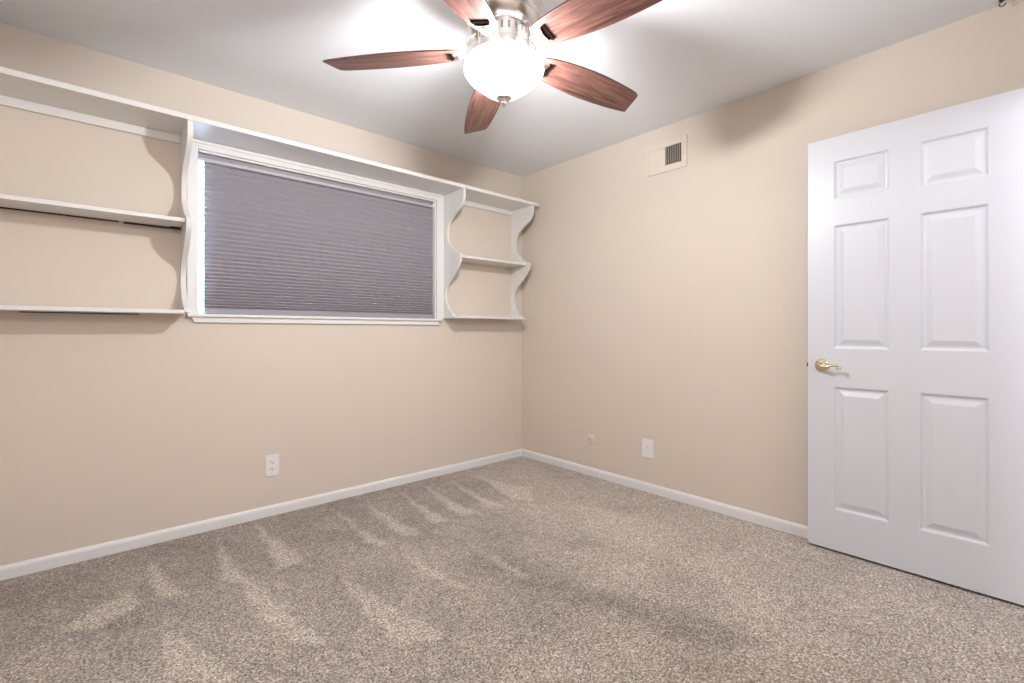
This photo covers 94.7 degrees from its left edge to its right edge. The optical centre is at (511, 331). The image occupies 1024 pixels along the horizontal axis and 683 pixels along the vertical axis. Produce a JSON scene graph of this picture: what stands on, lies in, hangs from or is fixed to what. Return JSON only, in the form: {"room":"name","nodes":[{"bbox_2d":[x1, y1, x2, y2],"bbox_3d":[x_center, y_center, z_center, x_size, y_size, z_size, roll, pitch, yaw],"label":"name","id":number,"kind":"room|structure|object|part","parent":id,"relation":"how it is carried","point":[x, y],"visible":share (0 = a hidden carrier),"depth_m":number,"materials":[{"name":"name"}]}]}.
{"room":"empty bedroom","nodes":[
{"label":"empty bedroom","id":0,"kind":"room"},
{"bbox_2d":[0,22,521,565],"bbox_3d":[-1.198,-0.133,3.088,3.560,2.440,0.140,0,0,-42],"label":"wall","id":1,"kind":"structure","parent":0,"point":[113,427],"depth_m":2.46,"materials":[{"name":"beige paint"}]},
{"bbox_2d":[0,449,521,580],"bbox_3d":[-1.147,1.057,3.030,3.320,0.060,0.013,0,0,-42],"label":"baseboard","id":2,"kind":"structure","parent":1,"relation":"attached to","point":[21,568],"depth_m":2.60,"materials":[{"name":"white wood"}]},
{"bbox_2d":[0,66,538,319],"bbox_3d":[-1.083,-0.571,2.914,3.256,0.972,0.272,0,0,-42],"label":"wall shelf unit","id":3,"kind":"object","parent":1,"relation":"attached to","point":[18,90],"visible":1,"depth_m":2.40,"materials":[{"name":"white paint"}]},
{"bbox_3d":[-2.013,-0.100,2.147,0.848,0.019,0.164,0,0,-42],"label":"shelf","id":4,"kind":"part","parent":3,"relation":"part of","materials":[{"name":"white paint"}]},
{"bbox_3d":[-2.001,-0.554,2.134,0.848,0.019,0.191,0,0,-42],"label":"shelf","id":5,"kind":"part","parent":3,"relation":"part of","materials":[{"name":"white paint"}]},
{"bbox_3d":[-1.659,-0.566,2.405,0.023,0.933,0.264,0,0,-42],"label":"panel","id":6,"kind":"part","parent":3,"relation":"part of","materials":[{"name":"white paint"}]},
{"bbox_3d":[-1.083,-1.045,2.913,3.256,0.025,0.271,0,0,-42],"label":"shelf","id":7,"kind":"part","parent":3,"relation":"part of","materials":[{"name":"white paint"}]},
{"bbox_3d":[-0.428,-0.566,3.502,0.020,0.933,0.264,0,0,-42],"label":"panel","id":8,"kind":"part","parent":3,"relation":"part of","materials":[{"name":"white paint"}]},
{"bbox_3d":[-0.202,-0.109,3.765,0.668,0.018,0.171,0,0,-42],"label":"shelf","id":9,"kind":"part","parent":3,"relation":"part of","materials":[{"name":"white paint"}]},
{"bbox_3d":[-0.194,-0.556,3.757,0.668,0.018,0.194,0,0,-42],"label":"shelf","id":10,"kind":"part","parent":3,"relation":"part of","materials":[{"name":"white paint"}]},
{"bbox_3d":[0.086,-0.566,3.960,0.019,0.933,0.264,0,0,-42],"label":"panel","id":11,"kind":"part","parent":3,"relation":"part of","materials":[{"name":"white paint"}]},
{"bbox_2d":[265,453,278,476],"bbox_3d":[-1.418,0.791,2.792,0.074,0.128,0.009,0,0,-42],"label":"power outlet","id":12,"kind":"object","parent":1,"relation":"attached to","point":[271,461],"visible":1,"depth_m":2.79,"materials":[{"name":"white plastic"}]},
{"bbox_2d":[187,138,443,324],"bbox_3d":[-1.163,-0.540,3.092,1.619,0.982,0.160,0,0,-42],"label":"window","id":13,"kind":"structure","parent":1,"relation":"in","point":[197,315],"depth_m":2.87,"materials":[{"name":"white wood"}]},
{"bbox_2d":[198,153,433,318],"bbox_3d":[-1.157,-0.534,3.073,1.496,0.878,0.048,0,0,-42],"label":"window blind","id":14,"kind":"object","parent":13,"relation":"attached to","point":[277,242],"visible":1,"depth_m":2.97,"materials":[{"name":"grey fabric"}]},
{"bbox_3d":[-1.158,-0.941,3.072,1.492,0.018,0.040,0,0,-42],"label":"rail","id":15,"kind":"part","parent":14,"relation":"part of","materials":[{"name":"grey metal"}]},
{"bbox_3d":[-1.145,-0.112,3.081,1.467,0.032,0.036,0,0,-42],"label":"rail","id":16,"kind":"part","parent":14,"relation":"part of","materials":[{"name":"grey"}]},
{"bbox_2d":[0,0,1014,176],"bbox_3d":[0.249,-1.403,1.464,3.560,0.100,4.490,0,0,-42],"label":"ceiling","id":17,"kind":"structure","parent":0,"point":[682,59],"depth_m":2.27,"materials":[{"name":"white paint"}]},
{"bbox_2d":[323,0,662,133],"bbox_3d":[0.009,-1.103,1.807,1.307,0.498,1.308,0,0,-42],"label":"ceiling fan","id":18,"kind":"object","parent":17,"relation":"hanging from","point":[505,32],"visible":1,"depth_m":1.77,"materials":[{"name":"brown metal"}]},
{"bbox_3d":[-0.452,-1.052,1.830,0.534,0.006,0.156,-2,12,4],"label":"blade","id":19,"kind":"part","parent":18,"relation":"part of","materials":[{"name":"red wood"}]},
{"bbox_3d":[-0.165,-1.090,1.810,0.060,0.090,0.040,0,0,5],"label":"blade arm","id":20,"kind":"part","parent":18,"relation":"part of","materials":[{"name":"silver metal"}]},
{"bbox_3d":[-0.190,-1.052,1.408,0.156,0.006,0.534,13,7,21],"label":"blade","id":21,"kind":"part","parent":18,"relation":"part of","materials":[{"name":"red wood"}]},
{"bbox_3d":[-0.132,-1.052,2.210,0.156,0.006,0.534,-13,1,-14],"label":"blade","id":22,"kind":"part","parent":18,"relation":"part of","materials":[{"name":"red wood"}]},
{"bbox_3d":[-0.062,-1.090,1.931,0.040,0.090,0.060,0,0,-13],"label":"blade arm","id":23,"kind":"part","parent":18,"relation":"part of","materials":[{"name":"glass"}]},
{"bbox_3d":[-0.031,-0.973,1.800,0.008,0.160,0.008,0,0,-42],"label":"bowl rod","id":24,"kind":"part","parent":18,"relation":"part of","materials":[{"name":"glass"}]},
{"bbox_3d":[0.072,-1.090,1.713,0.060,0.090,0.040,0,0,41],"label":"blade arm","id":25,"kind":"part","parent":18,"relation":"part of","materials":[{"name":"silver metal"}]},
{"bbox_3d":[0.084,-1.090,1.871,0.060,0.090,0.040,0,0,-31],"label":"blade arm","id":26,"kind":"part","parent":18,"relation":"part of","materials":[{"name":"silver metal"}]},
{"bbox_3d":[0.329,-1.052,2.023,0.534,0.006,0.156,3,-14,-32],"label":"blade","id":27,"kind":"part","parent":18,"relation":"part of","materials":[{"name":"red wood"}]},
{"bbox_3d":[0.293,-1.052,1.527,0.534,0.006,0.156,3,-11,40],"label":"blade","id":28,"kind":"part","parent":18,"relation":"part of","materials":[{"name":"red wood"}]},
{"bbox_2d":[0,456,1023,682],"bbox_3d":[0.276,1.117,1.434,3.440,0.060,4.410,0,0,-42],"label":"floor","id":29,"kind":"structure","parent":0,"point":[521,569],"depth_m":1.89,"materials":[{"name":"carpet"}]},
{"bbox_2d":[522,0,1023,525],"bbox_3d":[1.580,-0.133,2.555,0.120,2.440,4.350,0,0,-42],"label":"wall","id":30,"kind":"structure","parent":0,"point":[670,308],"depth_m":2.89,"materials":[{"name":"beige paint"}]},
{"bbox_2d":[587,434,594,443],"bbox_3d":[0.589,0.811,3.561,0.022,0.072,0.072,0,0,-42],"label":"cable jack","id":31,"kind":"object","parent":30,"relation":"attached to","point":[590,438],"visible":1,"depth_m":3.55,"materials":[{"name":"beige plastic"}]},
{"bbox_2d":[642,438,653,458],"bbox_3d":[0.921,0.793,3.198,0.009,0.126,0.089,0,0,-42],"label":"wall plate","id":32,"kind":"object","parent":30,"relation":"attached to","point":[647,444],"visible":1,"depth_m":3.19,"materials":[{"name":"white plastic"}]},
{"bbox_2d":[522,449,807,538],"bbox_3d":[1.109,1.057,2.984,0.013,0.060,3.057,0,0,-42],"label":"baseboard","id":33,"kind":"structure","parent":30,"relation":"attached to","point":[786,526],"depth_m":3.00,"materials":[{"name":"white wood"}]},
{"bbox_2d":[646,134,686,176],"bbox_3d":[1.008,-1.149,3.097,0.013,0.202,0.296,0,0,-42],"label":"air vent","id":34,"kind":"object","parent":30,"relation":"in","point":[671,154],"visible":1,"depth_m":3.09,"materials":[{"name":"beige metal"}]},
{"bbox_3d":[0.931,-0.133,0.698,3.320,2.440,0.120,0,0,-42],"label":"wall","id":35,"kind":"structure","parent":0,"visible":0},
{"bbox_2d":[807,88,1023,605],"bbox_3d":[1.781,0.059,2.114,0.126,2.032,0.818,0,0,-42],"label":"door","id":36,"kind":"structure","parent":35,"relation":"in","point":[915,364],"depth_m":2.08,"materials":[{"name":"white paint"}]},
{"bbox_3d":[1.540,0.169,2.352,0.031,0.065,0.065,0,0,-42],"label":"lever handle","id":37,"kind":"part","parent":36,"relation":"part of","materials":[{"name":"gold metal"}]},
{"bbox_3d":[1.542,0.171,2.303,0.029,0.032,0.108,0,0,-32],"label":"lever","id":38,"kind":"part","parent":36,"relation":"part of","materials":[{"name":"gold metal"}]}
]}

